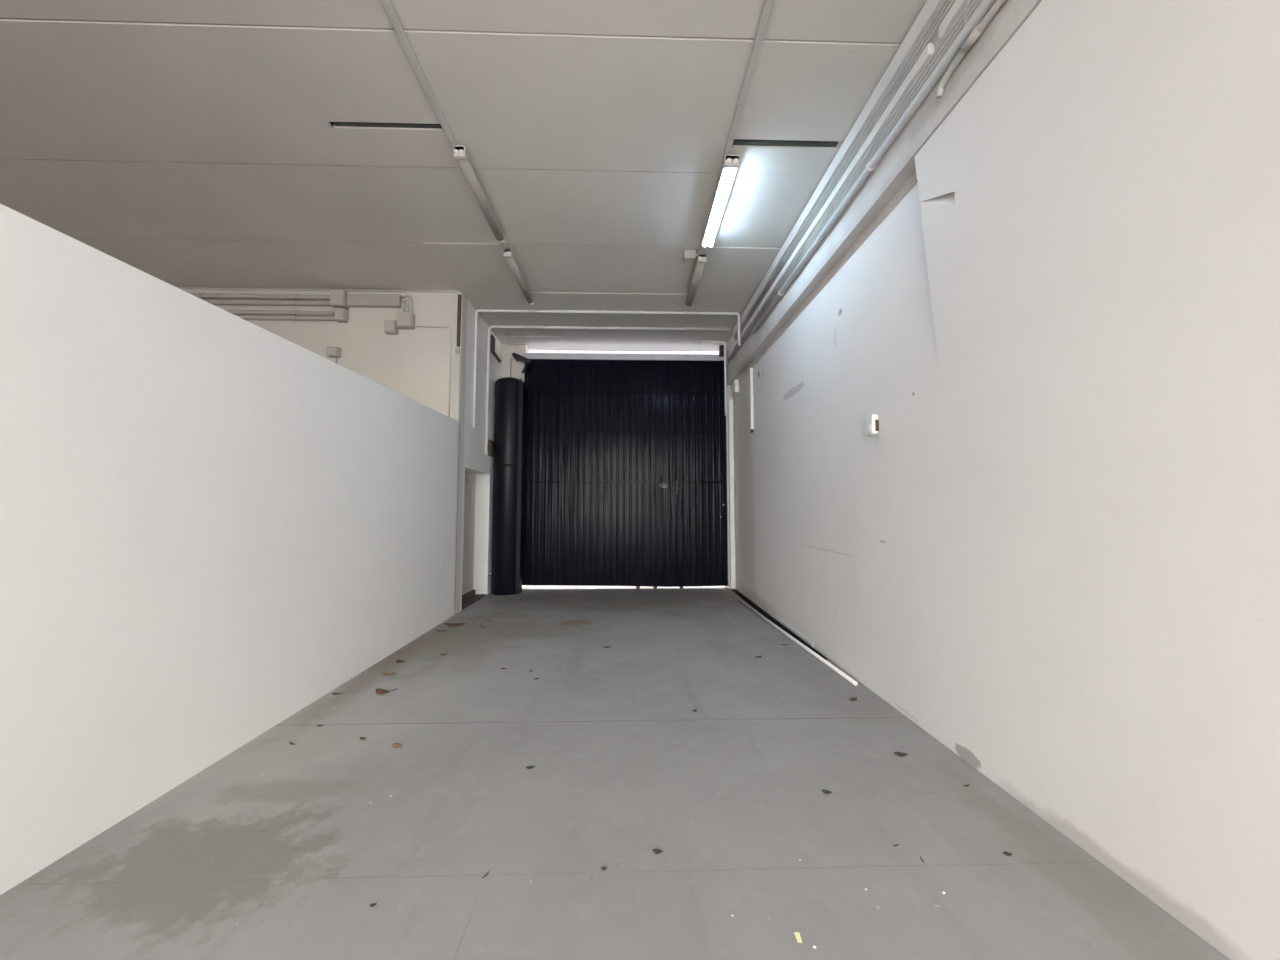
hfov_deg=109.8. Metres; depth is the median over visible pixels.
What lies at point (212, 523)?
wall
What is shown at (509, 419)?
column
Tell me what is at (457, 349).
cap
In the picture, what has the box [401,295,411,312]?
cable
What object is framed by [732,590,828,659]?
trim
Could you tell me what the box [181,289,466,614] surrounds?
wall
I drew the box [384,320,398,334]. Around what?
junction box
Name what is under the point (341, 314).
junction box
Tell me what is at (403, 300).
cable
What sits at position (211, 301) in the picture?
conduit
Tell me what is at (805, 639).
strip
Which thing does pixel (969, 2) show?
conduit
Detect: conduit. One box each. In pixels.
[189,293,329,299]
[202,299,330,305]
[225,310,334,315]
[236,315,335,320]
[347,293,401,307]
[451,354,459,421]
[472,309,740,427]
[485,326,730,454]
[701,341,726,415]
[727,0,972,360]
[727,0,981,363]
[728,0,976,361]
[734,43,934,347]
[735,0,946,336]
[735,0,950,338]
[735,0,955,340]
[749,368,753,429]
[751,0,995,333]
[936,0,1005,97]
[938,0,967,37]
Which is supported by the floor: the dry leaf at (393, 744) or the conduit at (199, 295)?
the dry leaf at (393, 744)
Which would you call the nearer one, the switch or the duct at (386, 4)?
the duct at (386, 4)
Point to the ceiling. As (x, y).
(190, 144)
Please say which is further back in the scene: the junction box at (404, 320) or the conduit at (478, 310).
the conduit at (478, 310)
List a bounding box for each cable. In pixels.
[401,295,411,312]
[401,299,408,312]
[415,326,451,416]
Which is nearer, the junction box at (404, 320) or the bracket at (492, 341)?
the junction box at (404, 320)
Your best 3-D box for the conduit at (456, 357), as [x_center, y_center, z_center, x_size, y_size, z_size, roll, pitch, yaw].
[-2.623,-1.187,6.400,0.100,1.230,0.033,0,-4,-2]
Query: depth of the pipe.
4.65 m
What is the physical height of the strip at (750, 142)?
0.058 m
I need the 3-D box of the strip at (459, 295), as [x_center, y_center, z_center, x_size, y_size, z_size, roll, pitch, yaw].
[-2.602,-2.294,6.472,0.047,0.761,0.028,0,-4,-2]
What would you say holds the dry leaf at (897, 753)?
on the floor
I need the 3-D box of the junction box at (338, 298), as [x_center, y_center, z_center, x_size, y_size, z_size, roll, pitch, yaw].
[-4.260,-2.559,6.386,0.192,0.225,0.148,0,-4,-2]
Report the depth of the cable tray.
3.57 m
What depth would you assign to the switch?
7.71 m
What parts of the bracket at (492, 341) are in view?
wall plate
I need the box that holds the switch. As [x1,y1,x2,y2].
[488,440,493,456]
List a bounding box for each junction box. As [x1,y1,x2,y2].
[330,290,348,308]
[334,308,348,322]
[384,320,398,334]
[396,313,414,328]
[683,249,697,263]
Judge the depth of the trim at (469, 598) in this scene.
7.25 m
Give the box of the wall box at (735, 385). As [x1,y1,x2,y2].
[731,379,738,395]
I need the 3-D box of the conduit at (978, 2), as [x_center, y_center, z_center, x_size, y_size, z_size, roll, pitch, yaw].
[1.800,-2.546,1.785,0.031,0.030,13.050,0,-4,-2]
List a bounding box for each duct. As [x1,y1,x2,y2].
[380,0,504,247]
[697,0,773,253]
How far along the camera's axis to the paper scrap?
1.55 m
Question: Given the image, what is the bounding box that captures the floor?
[0,586,1229,959]
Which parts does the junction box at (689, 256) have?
lid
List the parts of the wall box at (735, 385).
lid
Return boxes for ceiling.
[0,0,926,350]
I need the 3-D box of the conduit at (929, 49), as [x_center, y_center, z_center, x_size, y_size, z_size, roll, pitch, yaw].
[1.707,-2.470,5.246,0.042,0.073,5.030,0,-4,-2]
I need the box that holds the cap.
[455,347,459,353]
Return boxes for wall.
[0,204,501,894]
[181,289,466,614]
[502,344,726,587]
[529,346,718,354]
[733,0,1279,959]
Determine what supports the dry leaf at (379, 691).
on the floor
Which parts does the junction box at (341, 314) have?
lid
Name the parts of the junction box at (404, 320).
lid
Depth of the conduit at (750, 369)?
7.12 m
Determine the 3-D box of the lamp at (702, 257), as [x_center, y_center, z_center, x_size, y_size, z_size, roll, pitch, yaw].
[0.738,-2.657,6.088,0.110,0.098,1.304,0,-4,-2]
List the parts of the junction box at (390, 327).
lid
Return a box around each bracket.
[490,335,500,362]
[512,353,530,379]
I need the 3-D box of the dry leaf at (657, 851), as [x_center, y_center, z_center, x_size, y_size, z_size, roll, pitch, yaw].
[0.076,1.596,1.934,0.041,0.008,0.027,-3,-5,39]
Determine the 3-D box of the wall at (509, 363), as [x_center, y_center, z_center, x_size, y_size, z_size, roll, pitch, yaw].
[-0.429,-0.289,8.631,5.600,4.610,0.290,0,-4,-2]
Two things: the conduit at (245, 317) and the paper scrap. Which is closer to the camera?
the paper scrap
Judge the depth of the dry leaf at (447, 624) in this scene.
5.67 m
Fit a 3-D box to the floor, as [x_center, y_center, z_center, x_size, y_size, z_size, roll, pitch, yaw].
[-3.549,1.738,1.676,12.200,0.300,13.750,0,-4,-2]
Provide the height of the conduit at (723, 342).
1.409 m
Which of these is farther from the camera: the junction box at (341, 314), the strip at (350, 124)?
the junction box at (341, 314)
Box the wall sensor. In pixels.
[865,414,878,435]
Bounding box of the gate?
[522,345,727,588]
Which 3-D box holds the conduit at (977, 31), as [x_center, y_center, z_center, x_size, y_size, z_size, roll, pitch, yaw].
[1.870,-2.549,-1.021,0.052,0.096,7.446,0,-4,-2]
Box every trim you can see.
[462,590,486,609]
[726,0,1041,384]
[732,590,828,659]
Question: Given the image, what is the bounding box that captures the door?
[462,471,475,594]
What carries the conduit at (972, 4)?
attached to the wall at (1053, 550)
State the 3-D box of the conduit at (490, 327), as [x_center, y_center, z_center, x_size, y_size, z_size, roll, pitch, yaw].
[-0.516,-1.528,7.659,4.162,2.220,0.054,0,-4,-2]
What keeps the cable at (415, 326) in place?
attached to the wall at (414, 364)
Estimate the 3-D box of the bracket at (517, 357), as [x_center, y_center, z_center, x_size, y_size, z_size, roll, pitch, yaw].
[-2.193,-2.072,8.409,0.328,0.525,0.320,0,-4,-2]
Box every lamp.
[453,145,505,243]
[503,248,533,304]
[685,253,706,307]
[701,154,739,247]
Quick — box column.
[491,371,524,594]
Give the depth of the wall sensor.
3.56 m
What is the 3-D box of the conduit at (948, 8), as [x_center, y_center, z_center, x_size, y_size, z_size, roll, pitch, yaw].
[1.808,-2.778,1.499,0.031,0.030,12.450,0,-4,-2]
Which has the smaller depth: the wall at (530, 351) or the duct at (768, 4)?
the duct at (768, 4)
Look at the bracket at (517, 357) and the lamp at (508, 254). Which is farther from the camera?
the bracket at (517, 357)
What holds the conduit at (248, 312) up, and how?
attached to the wall at (414, 364)
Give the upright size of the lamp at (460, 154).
0.098 m
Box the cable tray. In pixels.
[733,0,943,336]
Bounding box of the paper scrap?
[794,932,801,942]
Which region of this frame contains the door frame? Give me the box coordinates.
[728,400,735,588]
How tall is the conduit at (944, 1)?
0.030 m
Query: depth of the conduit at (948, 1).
3.44 m
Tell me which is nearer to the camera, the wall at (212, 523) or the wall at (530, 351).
the wall at (212, 523)
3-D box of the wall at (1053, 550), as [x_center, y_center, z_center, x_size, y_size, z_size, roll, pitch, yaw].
[2.188,-0.693,1.981,0.722,4.590,13.750,0,-4,-2]
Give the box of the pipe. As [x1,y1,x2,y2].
[738,598,857,685]
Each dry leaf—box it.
[376,688,397,693]
[392,743,401,746]
[445,623,464,625]
[652,849,662,853]
[894,752,907,755]
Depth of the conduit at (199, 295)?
6.37 m
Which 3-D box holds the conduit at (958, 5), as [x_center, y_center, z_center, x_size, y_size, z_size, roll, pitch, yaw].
[1.877,-2.869,-1.029,0.037,0.070,7.390,0,-4,-2]
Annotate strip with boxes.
[333,122,442,128]
[457,294,461,346]
[733,139,837,146]
[768,611,813,646]
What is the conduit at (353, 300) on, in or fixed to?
attached to the wall at (414, 364)
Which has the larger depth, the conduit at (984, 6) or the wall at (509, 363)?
the wall at (509, 363)
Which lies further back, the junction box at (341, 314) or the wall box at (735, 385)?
the wall box at (735, 385)
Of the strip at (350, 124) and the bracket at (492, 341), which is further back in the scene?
the bracket at (492, 341)
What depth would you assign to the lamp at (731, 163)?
4.36 m
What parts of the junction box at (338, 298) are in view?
lid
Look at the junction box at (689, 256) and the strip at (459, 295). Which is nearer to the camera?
the junction box at (689, 256)
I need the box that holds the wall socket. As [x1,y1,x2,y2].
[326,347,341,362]

